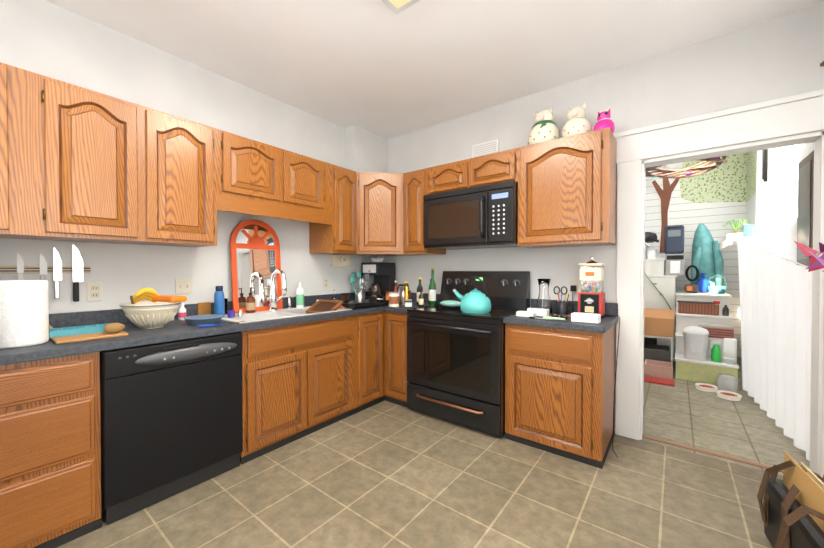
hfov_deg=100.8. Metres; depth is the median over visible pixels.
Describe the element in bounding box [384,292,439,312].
countertop
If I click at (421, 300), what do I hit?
bottle
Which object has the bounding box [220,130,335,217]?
upper cabinet
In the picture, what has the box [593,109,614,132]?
pig
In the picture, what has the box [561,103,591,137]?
jar
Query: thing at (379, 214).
upper cabinet
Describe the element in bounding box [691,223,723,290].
bundle
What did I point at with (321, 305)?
tray
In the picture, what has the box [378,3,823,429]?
wall
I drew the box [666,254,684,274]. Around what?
box
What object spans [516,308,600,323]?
clutter
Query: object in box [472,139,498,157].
air vent
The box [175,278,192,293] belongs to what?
light switch
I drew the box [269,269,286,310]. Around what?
faucet
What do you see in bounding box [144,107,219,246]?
upper cabinet
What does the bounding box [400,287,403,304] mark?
steel canister
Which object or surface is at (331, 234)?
upper cabinet
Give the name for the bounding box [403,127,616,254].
upper cabinet
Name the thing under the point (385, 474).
floor
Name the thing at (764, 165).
wind chime
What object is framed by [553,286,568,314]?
pen cup
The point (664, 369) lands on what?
storage box
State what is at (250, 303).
soap bottle
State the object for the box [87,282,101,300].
electrical outlet
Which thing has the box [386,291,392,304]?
spice jar
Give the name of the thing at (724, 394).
pet bowls
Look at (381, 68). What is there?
ceiling
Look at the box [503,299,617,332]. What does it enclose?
countertop
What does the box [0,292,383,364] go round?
countertop
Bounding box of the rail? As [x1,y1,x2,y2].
[0,244,90,301]
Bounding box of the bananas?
[130,288,158,303]
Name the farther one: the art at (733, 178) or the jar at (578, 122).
the art at (733, 178)
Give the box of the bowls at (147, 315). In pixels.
[119,301,182,328]
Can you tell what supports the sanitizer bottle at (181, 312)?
on the countertop at (176, 329)
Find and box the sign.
[197,302,210,314]
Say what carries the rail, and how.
attached to the wall at (47, 39)
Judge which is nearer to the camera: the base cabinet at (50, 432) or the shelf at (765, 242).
the base cabinet at (50, 432)
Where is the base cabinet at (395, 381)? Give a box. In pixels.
[383,311,407,406]
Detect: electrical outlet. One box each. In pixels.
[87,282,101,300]
[323,277,328,288]
[570,279,578,292]
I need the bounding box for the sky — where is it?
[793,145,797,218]
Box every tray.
[49,323,110,337]
[306,299,342,313]
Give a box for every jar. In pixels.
[376,294,382,299]
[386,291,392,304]
[404,299,411,307]
[528,106,559,144]
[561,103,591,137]
[716,373,737,392]
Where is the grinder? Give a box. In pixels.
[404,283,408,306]
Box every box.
[330,255,349,266]
[644,308,673,337]
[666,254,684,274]
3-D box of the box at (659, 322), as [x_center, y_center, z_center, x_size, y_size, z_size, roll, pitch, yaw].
[3.253,0.634,4.497,0.330,0.337,0.292,1,1,38]
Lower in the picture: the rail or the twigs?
the rail
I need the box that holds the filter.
[371,258,383,261]
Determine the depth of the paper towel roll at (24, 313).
1.58 m
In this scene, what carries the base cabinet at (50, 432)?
on the floor
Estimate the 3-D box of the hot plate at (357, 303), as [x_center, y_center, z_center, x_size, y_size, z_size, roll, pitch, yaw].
[-0.497,0.289,3.322,0.335,0.054,0.495,1,1,38]
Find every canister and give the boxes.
[341,293,348,300]
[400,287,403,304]
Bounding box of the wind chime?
[762,149,767,181]
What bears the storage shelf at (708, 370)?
on the floor
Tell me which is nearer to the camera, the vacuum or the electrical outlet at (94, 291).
the electrical outlet at (94, 291)
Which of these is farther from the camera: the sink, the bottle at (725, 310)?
the bottle at (725, 310)
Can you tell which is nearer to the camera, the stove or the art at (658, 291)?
the stove
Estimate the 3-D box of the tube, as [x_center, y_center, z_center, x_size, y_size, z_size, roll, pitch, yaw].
[1.001,0.313,2.399,0.145,0.028,0.027,1,1,38]
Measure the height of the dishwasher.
0.867 m
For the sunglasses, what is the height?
0.042 m
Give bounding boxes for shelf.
[644,242,738,384]
[644,335,672,362]
[719,236,773,252]
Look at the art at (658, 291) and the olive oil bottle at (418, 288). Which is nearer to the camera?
the olive oil bottle at (418, 288)
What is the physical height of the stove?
1.265 m
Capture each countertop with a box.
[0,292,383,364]
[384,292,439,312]
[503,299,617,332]
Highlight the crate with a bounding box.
[698,322,733,338]
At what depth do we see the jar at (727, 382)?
3.56 m
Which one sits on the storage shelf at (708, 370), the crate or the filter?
the crate
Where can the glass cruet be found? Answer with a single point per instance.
(334, 297)
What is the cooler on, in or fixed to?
on the box at (674, 264)
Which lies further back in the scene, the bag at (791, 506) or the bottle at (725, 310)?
the bottle at (725, 310)
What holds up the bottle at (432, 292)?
on the countertop at (401, 309)
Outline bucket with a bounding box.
[646,249,657,258]
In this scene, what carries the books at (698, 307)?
on the storage shelf at (708, 370)
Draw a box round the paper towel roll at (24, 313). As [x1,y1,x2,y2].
[0,280,48,348]
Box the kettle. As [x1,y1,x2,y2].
[453,277,490,313]
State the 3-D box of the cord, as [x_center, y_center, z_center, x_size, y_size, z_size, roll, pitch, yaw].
[1.357,0.697,2.552,0.370,1.092,0.356,1,1,38]
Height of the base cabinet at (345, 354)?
0.878 m
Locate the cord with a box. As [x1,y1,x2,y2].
[572,292,619,457]
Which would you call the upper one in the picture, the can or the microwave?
the microwave
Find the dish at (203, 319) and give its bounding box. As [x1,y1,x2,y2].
[184,314,223,324]
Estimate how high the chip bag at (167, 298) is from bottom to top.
0.035 m
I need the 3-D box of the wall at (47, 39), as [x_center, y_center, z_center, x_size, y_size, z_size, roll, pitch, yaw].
[-2.328,-0.165,1.848,0.140,2.840,6.340,1,1,38]
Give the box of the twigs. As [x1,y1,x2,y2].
[645,156,725,177]
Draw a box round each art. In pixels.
[645,273,671,309]
[652,151,756,252]
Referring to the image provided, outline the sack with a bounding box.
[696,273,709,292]
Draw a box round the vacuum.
[685,265,698,292]
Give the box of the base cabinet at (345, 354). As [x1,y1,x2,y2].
[308,311,383,414]
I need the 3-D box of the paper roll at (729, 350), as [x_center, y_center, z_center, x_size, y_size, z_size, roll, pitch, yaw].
[3.533,0.855,3.784,0.114,0.272,0.114,1,1,38]
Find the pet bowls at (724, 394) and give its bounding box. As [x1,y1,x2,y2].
[695,383,741,400]
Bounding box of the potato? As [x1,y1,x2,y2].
[104,323,124,332]
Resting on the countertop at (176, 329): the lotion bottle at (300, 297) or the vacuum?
the lotion bottle at (300, 297)
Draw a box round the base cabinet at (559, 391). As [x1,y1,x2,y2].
[505,323,615,468]
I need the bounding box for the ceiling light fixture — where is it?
[382,0,419,13]
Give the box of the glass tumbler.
[224,298,227,314]
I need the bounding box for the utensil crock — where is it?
[350,271,368,299]
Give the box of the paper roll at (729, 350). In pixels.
[723,338,736,364]
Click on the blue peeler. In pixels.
(208, 325)
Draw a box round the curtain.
[755,145,793,228]
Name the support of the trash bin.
on the storage shelf at (708, 370)
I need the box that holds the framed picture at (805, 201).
[797,150,813,266]
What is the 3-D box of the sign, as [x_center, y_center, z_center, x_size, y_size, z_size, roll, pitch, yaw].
[-1.593,0.272,2.618,0.036,0.105,0.110,1,1,38]
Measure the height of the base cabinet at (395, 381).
0.878 m
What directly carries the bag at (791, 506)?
on the floor
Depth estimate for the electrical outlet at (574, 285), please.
2.81 m
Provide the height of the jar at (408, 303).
0.080 m
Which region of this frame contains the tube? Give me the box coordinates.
[543,316,564,319]
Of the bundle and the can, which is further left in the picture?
the can
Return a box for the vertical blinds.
[737,221,811,460]
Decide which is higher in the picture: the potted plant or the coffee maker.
the potted plant
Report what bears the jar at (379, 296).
on the countertop at (176, 329)
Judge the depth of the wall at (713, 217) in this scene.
5.23 m
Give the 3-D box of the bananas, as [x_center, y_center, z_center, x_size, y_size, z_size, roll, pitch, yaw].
[-1.659,0.135,2.110,0.084,0.102,0.141,1,1,38]
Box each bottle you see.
[178,303,185,319]
[214,286,224,316]
[246,287,255,312]
[296,282,303,307]
[393,280,398,291]
[417,277,422,304]
[419,288,423,306]
[429,266,435,304]
[710,340,720,361]
[722,305,728,315]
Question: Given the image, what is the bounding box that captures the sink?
[221,306,351,323]
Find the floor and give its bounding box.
[57,358,809,547]
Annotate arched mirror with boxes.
[230,219,282,313]
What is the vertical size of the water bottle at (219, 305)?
0.238 m
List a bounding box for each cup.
[227,310,234,317]
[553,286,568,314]
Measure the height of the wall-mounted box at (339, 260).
0.120 m
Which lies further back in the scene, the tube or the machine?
the machine
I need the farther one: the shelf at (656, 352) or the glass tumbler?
the shelf at (656, 352)
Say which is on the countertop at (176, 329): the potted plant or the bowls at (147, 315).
the bowls at (147, 315)
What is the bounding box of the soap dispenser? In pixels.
[287,296,292,308]
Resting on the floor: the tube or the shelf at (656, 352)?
the shelf at (656, 352)
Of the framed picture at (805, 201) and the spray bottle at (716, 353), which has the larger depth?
the spray bottle at (716, 353)
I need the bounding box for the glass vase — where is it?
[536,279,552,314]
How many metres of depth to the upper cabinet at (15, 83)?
1.66 m
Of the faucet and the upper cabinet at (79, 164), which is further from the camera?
the faucet
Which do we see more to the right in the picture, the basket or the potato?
the basket
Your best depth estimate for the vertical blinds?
2.69 m
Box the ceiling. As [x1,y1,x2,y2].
[45,0,823,138]
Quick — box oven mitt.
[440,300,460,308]
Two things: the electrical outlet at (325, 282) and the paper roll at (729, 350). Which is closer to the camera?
the electrical outlet at (325, 282)
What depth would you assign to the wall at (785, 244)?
3.12 m
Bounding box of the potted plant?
[723,219,753,238]
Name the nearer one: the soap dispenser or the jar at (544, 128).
the jar at (544, 128)
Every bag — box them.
[152,295,186,301]
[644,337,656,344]
[757,452,823,547]
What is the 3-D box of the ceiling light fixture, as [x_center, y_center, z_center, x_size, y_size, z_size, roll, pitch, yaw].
[-0.044,-1.546,1.643,0.500,0.072,0.500,1,1,38]
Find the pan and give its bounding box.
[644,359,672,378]
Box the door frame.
[613,89,823,480]
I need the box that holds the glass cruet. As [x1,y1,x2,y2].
[331,290,338,299]
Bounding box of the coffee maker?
[362,262,395,299]
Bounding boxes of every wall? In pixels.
[0,0,377,313]
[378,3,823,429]
[645,162,746,357]
[747,142,813,269]
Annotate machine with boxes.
[578,256,606,318]
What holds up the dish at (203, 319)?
on the countertop at (176, 329)
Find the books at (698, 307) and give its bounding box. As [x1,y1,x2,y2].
[677,300,719,315]
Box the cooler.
[664,225,683,253]
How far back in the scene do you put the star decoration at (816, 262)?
1.48 m
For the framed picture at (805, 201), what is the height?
0.830 m
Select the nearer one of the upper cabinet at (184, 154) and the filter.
the upper cabinet at (184, 154)
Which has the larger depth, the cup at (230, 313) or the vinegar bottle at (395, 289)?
the vinegar bottle at (395, 289)
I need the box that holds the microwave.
[423,181,519,249]
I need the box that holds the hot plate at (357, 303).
[342,298,388,309]
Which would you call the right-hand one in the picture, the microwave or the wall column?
the microwave
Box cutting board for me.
[49,331,128,343]
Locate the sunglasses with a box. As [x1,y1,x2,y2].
[551,313,567,319]
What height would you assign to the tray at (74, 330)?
0.032 m
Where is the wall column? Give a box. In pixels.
[345,125,387,172]
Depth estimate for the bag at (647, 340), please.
4.80 m
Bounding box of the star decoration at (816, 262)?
[794,241,823,271]
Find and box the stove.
[406,271,529,437]
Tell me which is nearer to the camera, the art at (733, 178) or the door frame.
the door frame
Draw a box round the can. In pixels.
[389,292,398,306]
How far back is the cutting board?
1.75 m
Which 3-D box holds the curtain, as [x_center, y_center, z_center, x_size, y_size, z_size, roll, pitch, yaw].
[3.638,-1.080,3.446,0.052,1.303,1.710,1,1,38]
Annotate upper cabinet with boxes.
[0,62,31,238]
[28,72,147,244]
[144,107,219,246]
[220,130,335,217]
[308,166,356,254]
[349,172,414,255]
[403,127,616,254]
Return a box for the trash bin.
[683,326,708,360]
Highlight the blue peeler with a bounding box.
[198,324,222,326]
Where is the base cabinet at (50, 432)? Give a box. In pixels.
[0,351,101,547]
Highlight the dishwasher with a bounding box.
[100,332,242,524]
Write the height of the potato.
0.056 m
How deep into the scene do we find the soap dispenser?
3.09 m
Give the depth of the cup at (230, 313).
2.53 m
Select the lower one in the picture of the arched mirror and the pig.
the arched mirror
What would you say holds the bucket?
on the storage shelf at (708, 370)
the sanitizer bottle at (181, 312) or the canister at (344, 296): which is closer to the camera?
the sanitizer bottle at (181, 312)
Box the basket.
[708,275,726,293]
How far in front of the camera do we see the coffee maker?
3.84 m
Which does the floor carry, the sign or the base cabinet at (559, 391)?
the base cabinet at (559, 391)

